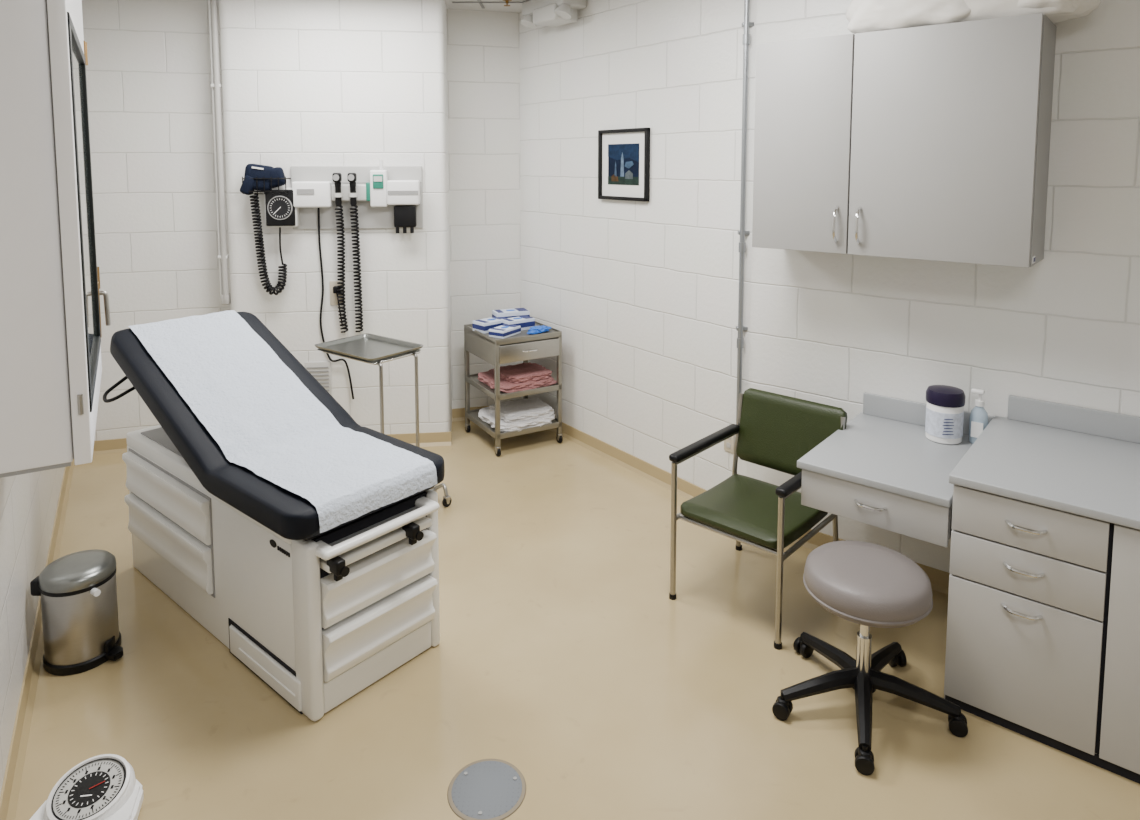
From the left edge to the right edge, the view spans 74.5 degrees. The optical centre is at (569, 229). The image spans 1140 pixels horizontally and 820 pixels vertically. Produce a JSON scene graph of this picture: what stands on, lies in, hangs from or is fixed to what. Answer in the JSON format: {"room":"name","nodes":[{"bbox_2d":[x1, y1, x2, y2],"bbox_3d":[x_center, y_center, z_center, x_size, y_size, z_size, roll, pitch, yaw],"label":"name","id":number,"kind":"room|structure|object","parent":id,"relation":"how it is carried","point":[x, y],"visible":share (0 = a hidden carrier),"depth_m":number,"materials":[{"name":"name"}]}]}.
{"room":"examination room","nodes":[
{"label":"examination room","id":0,"kind":"room"},
{"bbox_2d":[0,467,64,794],"bbox_3d":[-2.327,0.133,3.073,0.121,3.000,3.905,-3,6,-31],"label":"wall","id":1,"kind":"structure","parent":0,"point":[29,501],"depth_m":2.65,"materials":[{"name":"white paint"}]},
{"bbox_2d":[0,459,73,819],"bbox_3d":[-2.262,1.580,3.238,0.031,0.087,3.905,-3,6,-31],"label":"baseboard","id":2,"kind":"structure","parent":1,"relation":"attached to","point":[10,791],"depth_m":2.64,"materials":[{"name":"beige plastic"}]},
{"bbox_2d":[0,0,110,477],"bbox_3d":[-1.567,-0.237,2.188,0.319,1.610,1.018,-3,6,-30],"label":"upper cabinet","id":3,"kind":"object","parent":1,"relation":"attached to","point":[51,330],"visible":1,"depth_m":1.83,"materials":[{"name":"white paint"}]},
{"bbox_2d":[82,0,521,440],"bbox_3d":[-1.837,-0.058,5.248,3.016,3.000,0.120,-1,5,-16],"label":"wall","id":4,"kind":"structure","parent":0,"point":[148,69],"depth_m":4.96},
{"bbox_2d":[208,0,230,304],"bbox_3d":[-2.259,-0.516,4.839,0.064,2.015,0.088,0,5,0],"label":"pipe","id":5,"kind":"object","parent":4,"relation":"attached to","point":[216,86],"depth_m":4.81,"materials":[{"name":"white metal"}]},
{"bbox_2d":[93,406,488,454],"bbox_3d":[-1.816,1.400,5.303,3.016,0.087,0.033,-1,5,-16],"label":"baseboard","id":6,"kind":"structure","parent":4,"relation":"attached to","point":[109,446],"depth_m":4.97,"materials":[{"name":"beige plastic"}]},
{"bbox_2d":[219,0,451,433],"bbox_3d":[-1.550,-0.049,5.149,1.410,3.000,0.500,-1,5,-7],"label":"wall","id":7,"kind":"structure","parent":0,"point":[305,82],"depth_m":4.88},
{"bbox_2d":[305,361,331,395],"bbox_3d":[-1.667,1.011,4.966,0.166,0.280,0.015,-1,5,-7],"label":"wall vent","id":8,"kind":"object","parent":7,"relation":"in","point":[321,371],"depth_m":4.96,"materials":[{"name":"white metal"}]},
{"bbox_2d":[329,281,344,304],"bbox_3d":[-1.532,0.414,4.934,0.093,0.159,0.008,-1,5,-7],"label":"outlet plate","id":9,"kind":"object","parent":7,"relation":"attached to","point":[333,297],"visible":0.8,"depth_m":4.93,"materials":[{"name":"beige plastic"}]},
{"bbox_2d":[317,170,387,398],"bbox_3d":[-1.409,0.371,4.868,0.463,1.515,0.141,-1,5,-7],"label":"otoscope ophthalmoscope set","id":10,"kind":"object","parent":7,"relation":"attached to","point":[376,192],"visible":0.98,"depth_m":4.85,"materials":[{"name":"black plastic"}]},
{"bbox_2d":[333,174,338,180],"bbox_3d":[-1.477,-0.332,4.743,0.040,0.040,0.040,-1,5,-7],"label":"eyepiece","id":11,"kind":"object","parent":10,"relation":"attached to","point":[335,177],"visible":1,"depth_m":4.72,"materials":[{"name":"grey plastic"}]},
{"bbox_2d":[333,286,341,292],"bbox_3d":[-1.522,0.390,4.907,0.050,0.045,0.040,-1,5,-7],"label":"plug","id":12,"kind":"object","parent":10,"relation":"attached to","point":[335,288],"visible":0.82,"depth_m":4.89,"materials":[{"name":"black plastic"}]},
{"bbox_2d":[348,174,353,180],"bbox_3d":[-1.385,-0.333,4.755,0.040,0.040,0.040,-1,5,-7],"label":"eyepiece","id":13,"kind":"object","parent":10,"relation":"attached to","point":[350,177],"visible":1,"depth_m":4.74,"materials":[{"name":"grey plastic"}]},
{"bbox_2d":[374,176,381,181],"bbox_3d":[-1.230,-0.327,4.801,0.053,0.033,0.007,-1,5,-7],"label":"screen","id":14,"kind":"object","parent":10,"relation":"attached to","point":[376,178],"visible":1,"depth_m":4.80,"materials":[{"name":"grey plastic"}]},
{"bbox_2d":[291,166,422,228],"bbox_3d":[-1.383,-0.212,4.890,0.830,0.410,0.021,-1,5,-7],"label":"backboard","id":15,"kind":"object","parent":7,"relation":"attached to","point":[369,217],"visible":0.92,"depth_m":4.88,"materials":[{"name":"grey plastic"}]},
{"bbox_2d":[240,164,299,294],"bbox_3d":[-1.908,0.002,4.788,0.335,0.847,0.134,-1,5,-7],"label":"pressure gauge","id":16,"kind":"object","parent":15,"relation":"attached to","point":[280,211],"visible":1,"depth_m":4.75,"materials":[{"name":"black plastic"}]},
{"bbox_2d":[242,177,290,193],"bbox_3d":[-1.924,-0.282,4.760,0.279,0.115,0.159,0,5,0],"label":"basket","id":17,"kind":"object","parent":16,"relation":"on","point":[267,185],"depth_m":4.70,"materials":[{"name":"black plastic"}]},
{"bbox_2d":[292,181,332,207],"bbox_3d":[-1.651,-0.228,4.807,0.239,0.165,0.080,-1,5,-7],"label":"wall transformer unit","id":18,"kind":"object","parent":15,"relation":"attached to","point":[321,197],"visible":0.99,"depth_m":4.77,"materials":[{"name":"white plastic"}]},
{"bbox_2d":[297,189,313,193],"bbox_3d":[-1.679,-0.244,4.762,0.106,0.033,0.010,-1,5,-7],"label":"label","id":19,"kind":"object","parent":18,"relation":"attached to","point":[299,191],"visible":1,"depth_m":4.76,"materials":[{"name":"grey plastic"}]},
{"bbox_2d":[331,184,365,200],"bbox_3d":[-1.365,-0.242,4.848,0.339,0.106,0.065,-1,5,-7],"label":"otoscope wall holder","id":20,"kind":"object","parent":15,"relation":"attached to","point":[345,188],"visible":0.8,"depth_m":4.81,"materials":[{"name":"grey plastic"}]},
{"bbox_2d":[334,193,342,196],"bbox_3d":[-1.483,-0.224,4.800,0.056,0.026,0.056,-1,5,-7],"label":"cradle","id":21,"kind":"object","parent":20,"relation":"attached to","point":[335,194],"visible":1,"depth_m":4.78,"materials":[{"name":"grey plastic"}]},
{"bbox_2d":[349,193,357,196],"bbox_3d":[-1.390,-0.225,4.811,0.056,0.026,0.056,-1,5,-7],"label":"cradle","id":22,"kind":"object","parent":20,"relation":"attached to","point":[350,194],"visible":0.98,"depth_m":4.79,"materials":[{"name":"grey plastic"}]},
{"bbox_2d":[387,180,419,204],"bbox_3d":[-1.080,-0.243,4.869,0.206,0.159,0.094,-1,5,-7],"label":"specula dispenser","id":23,"kind":"object","parent":15,"relation":"attached to","point":[392,185],"depth_m":4.83,"materials":[{"name":"white plastic"}]},
{"bbox_2d":[394,205,416,226],"bbox_3d":[-1.074,-0.089,4.892,0.140,0.139,0.065,-1,5,-7],"label":"dispenser","id":24,"kind":"object","parent":15,"relation":"attached to","point":[404,215],"visible":1,"depth_m":4.86,"materials":[{"name":"black plastic"}]},
{"bbox_2d":[386,432,450,446],"bbox_3d":[-1.498,1.425,5.016,1.390,0.087,0.030,-1,5,-7],"label":"baseboard","id":25,"kind":"structure","parent":7,"relation":"attached to","point":[427,439],"depth_m":5.08,"materials":[{"name":"beige plastic"}]},
{"bbox_2d":[445,0,528,12],"bbox_3d":[0.480,-1.285,1.488,5.760,0.100,8.533,-1,5,-17],"label":"ceiling","id":26,"kind":"structure","parent":0,"point":[494,7],"depth_m":5.25,"materials":[{"name":"white tile"}]},
{"bbox_2d":[452,0,522,8],"bbox_3d":[0.400,-1.345,2.787,4.800,0.005,5.012,0,5,0],"label":"grid","id":27,"kind":"object","parent":26,"relation":"attached to","point":[479,1],"visible":0.74,"depth_m":5.09,"materials":[{"name":"white metal"}]},
{"bbox_2d":[15,420,1139,819],"bbox_3d":[0.480,1.804,1.759,5.760,0.100,8.533,-1,5,-17],"label":"floor","id":28,"kind":"structure","parent":0,"point":[564,656],"depth_m":2.67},
{"bbox_2d":[30,549,122,675],"bbox_3d":[-1.873,1.464,2.904,0.303,0.377,0.256,0,5,0],"label":"trash can","id":29,"kind":"object","parent":28,"relation":"on","point":[77,591],"visible":1,"depth_m":2.81,"materials":[{"name":"silver metal"}]},
{"bbox_2d":[29,754,143,819],"bbox_3d":[-1.385,1.665,2.097,0.298,0.117,0.419,-1,5,-8],"label":"scale","id":30,"kind":"object","parent":28,"relation":"on","point":[105,786],"visible":1,"depth_m":2.17,"materials":[{"name":"white plastic"}]},
{"bbox_2d":[103,310,444,720],"bbox_3d":[-1.277,1.046,3.168,1.656,1.165,0.711,4,7,40],"label":"exam table","id":31,"kind":"object","parent":28,"relation":"on","point":[302,536],"visible":1,"depth_m":2.88,"materials":[{"name":"white metal"}]},
{"bbox_2d":[110,312,444,539],"bbox_3d":[-1.286,0.720,3.171,1.601,0.494,0.676,4,7,40],"label":"cushion","id":32,"kind":"object","parent":31,"relation":"on","point":[234,409],"depth_m":3.08,"materials":[{"name":"black plastic"}]},
{"bbox_2d":[315,333,451,506],"bbox_3d":[-1.055,1.090,4.164,0.648,0.902,0.516,4,6,37],"label":"stand","id":33,"kind":"object","parent":28,"relation":"on","point":[368,348],"visible":0.51,"depth_m":4.12,"materials":[{"name":"silver metal"}]},
{"bbox_2d":[315,333,422,364],"bbox_3d":[-1.115,0.659,4.158,0.608,0.041,0.580,0,5,0],"label":"tray","id":34,"kind":"object","parent":33,"relation":"on","point":[368,348],"depth_m":4.17,"materials":[{"name":"silver metal"}]},
{"bbox_2d":[447,759,525,819],"bbox_3d":[-0.253,1.703,2.286,0.240,0.008,0.240,0,5,0],"label":"floor drain","id":35,"kind":"object","parent":28,"relation":"on","point":[483,789],"visible":1,"depth_m":2.28,"materials":[{"name":"metal"}]},
{"bbox_2d":[464,308,562,455],"bbox_3d":[-0.397,1.017,5.192,0.499,0.868,0.585,-3,6,-30],"label":"utility cart","id":36,"kind":"object","parent":28,"relation":"on","point":[510,335],"visible":1,"depth_m":5.05,"materials":[{"name":"silver metal"}]},
{"bbox_2d":[469,375,556,393],"bbox_3d":[-0.400,1.054,5.205,0.483,0.008,0.526,-3,6,-30],"label":"shelf","id":37,"kind":"object","parent":36,"relation":"attached to","point":[487,388],"depth_m":5.03,"materials":[{"name":"silver metal"}]},
{"bbox_2d":[469,411,556,432],"bbox_3d":[-0.400,1.313,5.227,0.483,0.008,0.526,-3,6,-30],"label":"shelf","id":38,"kind":"object","parent":36,"relation":"attached to","point":[483,423],"depth_m":5.05,"materials":[{"name":"silver metal"}]},
{"bbox_2d":[478,407,554,431],"bbox_3d":[-0.370,1.284,5.191,0.458,0.058,0.456,-3,6,-30],"label":"towel","id":39,"kind":"object","parent":36,"relation":"on","point":[536,422],"depth_m":5.03,"materials":[{"name":"white fabric"}]},
{"bbox_2d":[477,369,556,392],"bbox_3d":[-0.376,1.022,5.188,0.456,0.059,0.458,-3,6,-30],"label":"towel","id":40,"kind":"object","parent":36,"relation":"on","point":[542,383],"depth_m":5.03,"materials":[{"name":"pink fabric"}]},
{"bbox_2d":[489,397,553,422],"bbox_3d":[-0.335,1.239,5.182,0.390,0.048,0.354,-3,6,-30],"label":"towel","id":41,"kind":"object","parent":36,"relation":"on","point":[530,410],"depth_m":5.10,"materials":[{"name":"white fabric"}]},
{"bbox_2d":[515,308,527,310],"bbox_3d":[-0.348,0.568,5.359,0.067,0.002,0.110,-2,5,-22],"label":"print","id":42,"kind":"object","parent":36,"relation":"on","point":[516,309],"depth_m":5.35},
{"bbox_2d":[493,362,551,383],"bbox_3d":[-0.326,0.979,5.167,0.360,0.049,0.334,-3,6,-30],"label":"towel","id":43,"kind":"object","parent":36,"relation":"on","point":[523,373],"depth_m":5.08,"materials":[{"name":"pink fabric"}]},
{"bbox_2d":[669,388,846,649],"bbox_3d":[0.836,1.206,3.312,0.548,0.824,0.625,5,7,42],"label":"armchair","id":44,"kind":"object","parent":28,"relation":"on","point":[774,431],"visible":0.82,"depth_m":3.32,"materials":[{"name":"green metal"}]},
{"bbox_2d":[772,540,967,774],"bbox_3d":[1.017,1.418,2.620,0.640,0.518,0.627,0,5,0],"label":"stool","id":45,"kind":"object","parent":28,"relation":"on","point":[866,584],"visible":1,"depth_m":2.56,"materials":[{"name":"beige plastic"}]},
{"bbox_2d":[777,696,787,705],"bbox_3d":[0.735,1.631,2.590,0.034,0.028,0.034,0,5,0],"label":"hood","id":46,"kind":"object","parent":45,"relation":"attached to","point":[781,700],"depth_m":2.57,"materials":[{"name":"black plastic"}]},
{"bbox_2d":[858,748,870,757],"bbox_3d":[0.927,1.651,2.361,0.034,0.028,0.034,0,5,0],"label":"hood","id":47,"kind":"object","parent":45,"relation":"attached to","point":[862,752],"depth_m":2.35,"materials":[{"name":"black plastic"}]},
{"bbox_2d":[951,713,964,720],"bbox_3d":[1.302,1.637,2.515,0.034,0.028,0.034,0,5,0],"label":"hood","id":48,"kind":"object","parent":45,"relation":"attached to","point":[954,716],"depth_m":2.50,"materials":[{"name":"black plastic"}]},
{"bbox_2d":[944,395,1139,783],"bbox_3d":[2.219,1.230,2.346,1.750,0.940,0.816,4,6,39],"label":"base cabinet","id":49,"kind":"object","parent":28,"relation":"on","point":[1043,636],"visible":1,"depth_m":2.47,"materials":[{"name":"grey laminate"}]},
{"bbox_2d":[949,416,1139,529],"bbox_3d":[2.226,0.876,2.325,1.750,0.030,0.793,4,6,39],"label":"countertop","id":50,"kind":"structure","parent":49,"relation":"on","point":[1083,474],"depth_m":2.61,"materials":[{"name":"laminate"}]},
{"bbox_2d":[519,0,756,489],"bbox_3d":[0.328,-0.015,4.757,0.120,3.000,2.196,-4,6,-36],"label":"wall","id":51,"kind":"structure","parent":0,"point":[643,297],"depth_m":4.49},
{"bbox_2d":[521,0,586,28],"bbox_3d":[-0.112,-1.442,4.931,0.233,0.176,0.515,-4,6,-36],"label":"emergency light","id":52,"kind":"object","parent":51,"relation":"attached to","point":[552,13],"visible":1,"depth_m":4.84,"materials":[{"name":"grey plastic"}]},
{"bbox_2d":[598,128,649,201],"bbox_3d":[0.325,-0.400,4.600,0.029,0.435,0.460,-4,6,-36],"label":"framed picture","id":53,"kind":"object","parent":51,"relation":"attached to","point":[623,154],"visible":1,"depth_m":4.59,"materials":[{"name":"paper"}]},
{"bbox_2d":[608,143,638,184],"bbox_3d":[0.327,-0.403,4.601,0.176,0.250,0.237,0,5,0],"label":"art","id":54,"kind":"object","parent":53,"relation":"attached to","point":[623,158],"depth_m":4.60},
{"bbox_2d":[548,422,706,499],"bbox_3d":[0.268,1.440,4.840,0.031,0.087,2.196,-4,6,-36],"label":"baseboard","id":55,"kind":"structure","parent":51,"relation":"attached to","point":[688,490],"depth_m":4.70,"materials":[{"name":"beige plastic"}]},
{"bbox_2d":[724,436,733,453],"bbox_3d":[0.854,1.133,4.029,0.008,0.120,0.070,-4,6,-36],"label":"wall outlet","id":56,"kind":"object","parent":51,"relation":"attached to","point":[728,443],"visible":0.52,"depth_m":4.02,"materials":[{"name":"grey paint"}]},
{"bbox_2d":[747,0,1139,572],"bbox_3d":[2.088,0.142,2.970,2.899,3.000,0.120,4,6,39],"label":"wall","id":57,"kind":"structure","parent":0,"point":[832,329],"depth_m":3.15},
{"bbox_2d":[736,0,753,424],"bbox_3d":[0.895,-0.160,3.839,0.060,2.550,0.043,0,5,0],"label":"conduit","id":58,"kind":"object","parent":57,"relation":"attached to","point":[746,24],"visible":0.95,"depth_m":3.83,"materials":[{"name":"white metal"}]},
{"bbox_2d":[793,529,949,594],"bbox_3d":[2.041,1.598,3.039,2.899,0.087,0.032,4,6,39],"label":"baseboard","id":59,"kind":"structure","parent":57,"relation":"attached to","point":[939,579],"depth_m":3.39,"materials":[{"name":"beige plastic"}]},
{"bbox_2d":[797,392,993,547],"bbox_3d":[1.340,1.043,3.080,0.553,0.485,0.778,4,6,39],"label":"desk","id":60,"kind":"object","parent":57,"relation":"attached to","point":[883,471],"visible":0.9,"depth_m":2.92,"materials":[{"name":"laminate"}]},
{"bbox_2d":[925,385,965,444],"bbox_3d":[1.590,0.778,3.183,0.151,0.224,0.151,0,5,0],"label":"wipes canister","id":61,"kind":"object","parent":60,"relation":"on","point":[944,420],"visible":1,"depth_m":3.13,"materials":[{"name":"white plastic"}]},
{"bbox_2d":[925,402,963,444],"bbox_3d":[1.590,0.808,3.186,0.142,0.166,0.142,0,5,0],"label":"tub","id":62,"kind":"object","parent":61,"relation":"attached to","point":[944,421],"depth_m":3.13,"materials":[{"name":"white plastic"}]},
{"bbox_2d":[969,388,988,443],"bbox_3d":[1.710,0.780,3.135,0.070,0.230,0.059,4,6,39],"label":"hand sanitizer bottle","id":63,"kind":"object","parent":60,"relation":"on","point":[978,420],"visible":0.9,"depth_m":3.12,"materials":[{"name":"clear plastic"}]},
{"bbox_2d":[752,13,1055,267],"bbox_3d":[1.365,-0.359,3.189,1.108,0.920,0.390,4,6,39],"label":"upper cabinet","id":64,"kind":"object","parent":57,"relation":"attached to","point":[930,142],"visible":1,"depth_m":3.00,"materials":[{"name":"grey laminate"}]},
{"bbox_2d":[846,0,1100,32],"bbox_3d":[1.567,-0.932,2.973,0.912,0.256,0.343,4,6,39],"label":"pillow","id":65,"kind":"object","parent":64,"relation":"on","point":[863,16],"visible":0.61,"depth_m":2.89,"materials":[{"name":"fabric"}]},
{"bbox_2d":[863,392,993,434],"bbox_3d":[1.586,0.826,3.350,0.538,0.100,0.020,4,6,39],"label":"backsplash","id":66,"kind":"structure","parent":57,"relation":"attached to","point":[897,409],"depth_m":3.41,"materials":[{"name":"laminate"}]},
{"bbox_2d":[1008,395,1139,443],"bbox_3d":[2.491,0.786,2.601,1.700,0.100,0.020,4,6,39],"label":"backsplash","id":67,"kind":"structure","parent":57,"relation":"attached to","point":[1113,425],"depth_m":2.98,"materials":[{"name":"laminate"}]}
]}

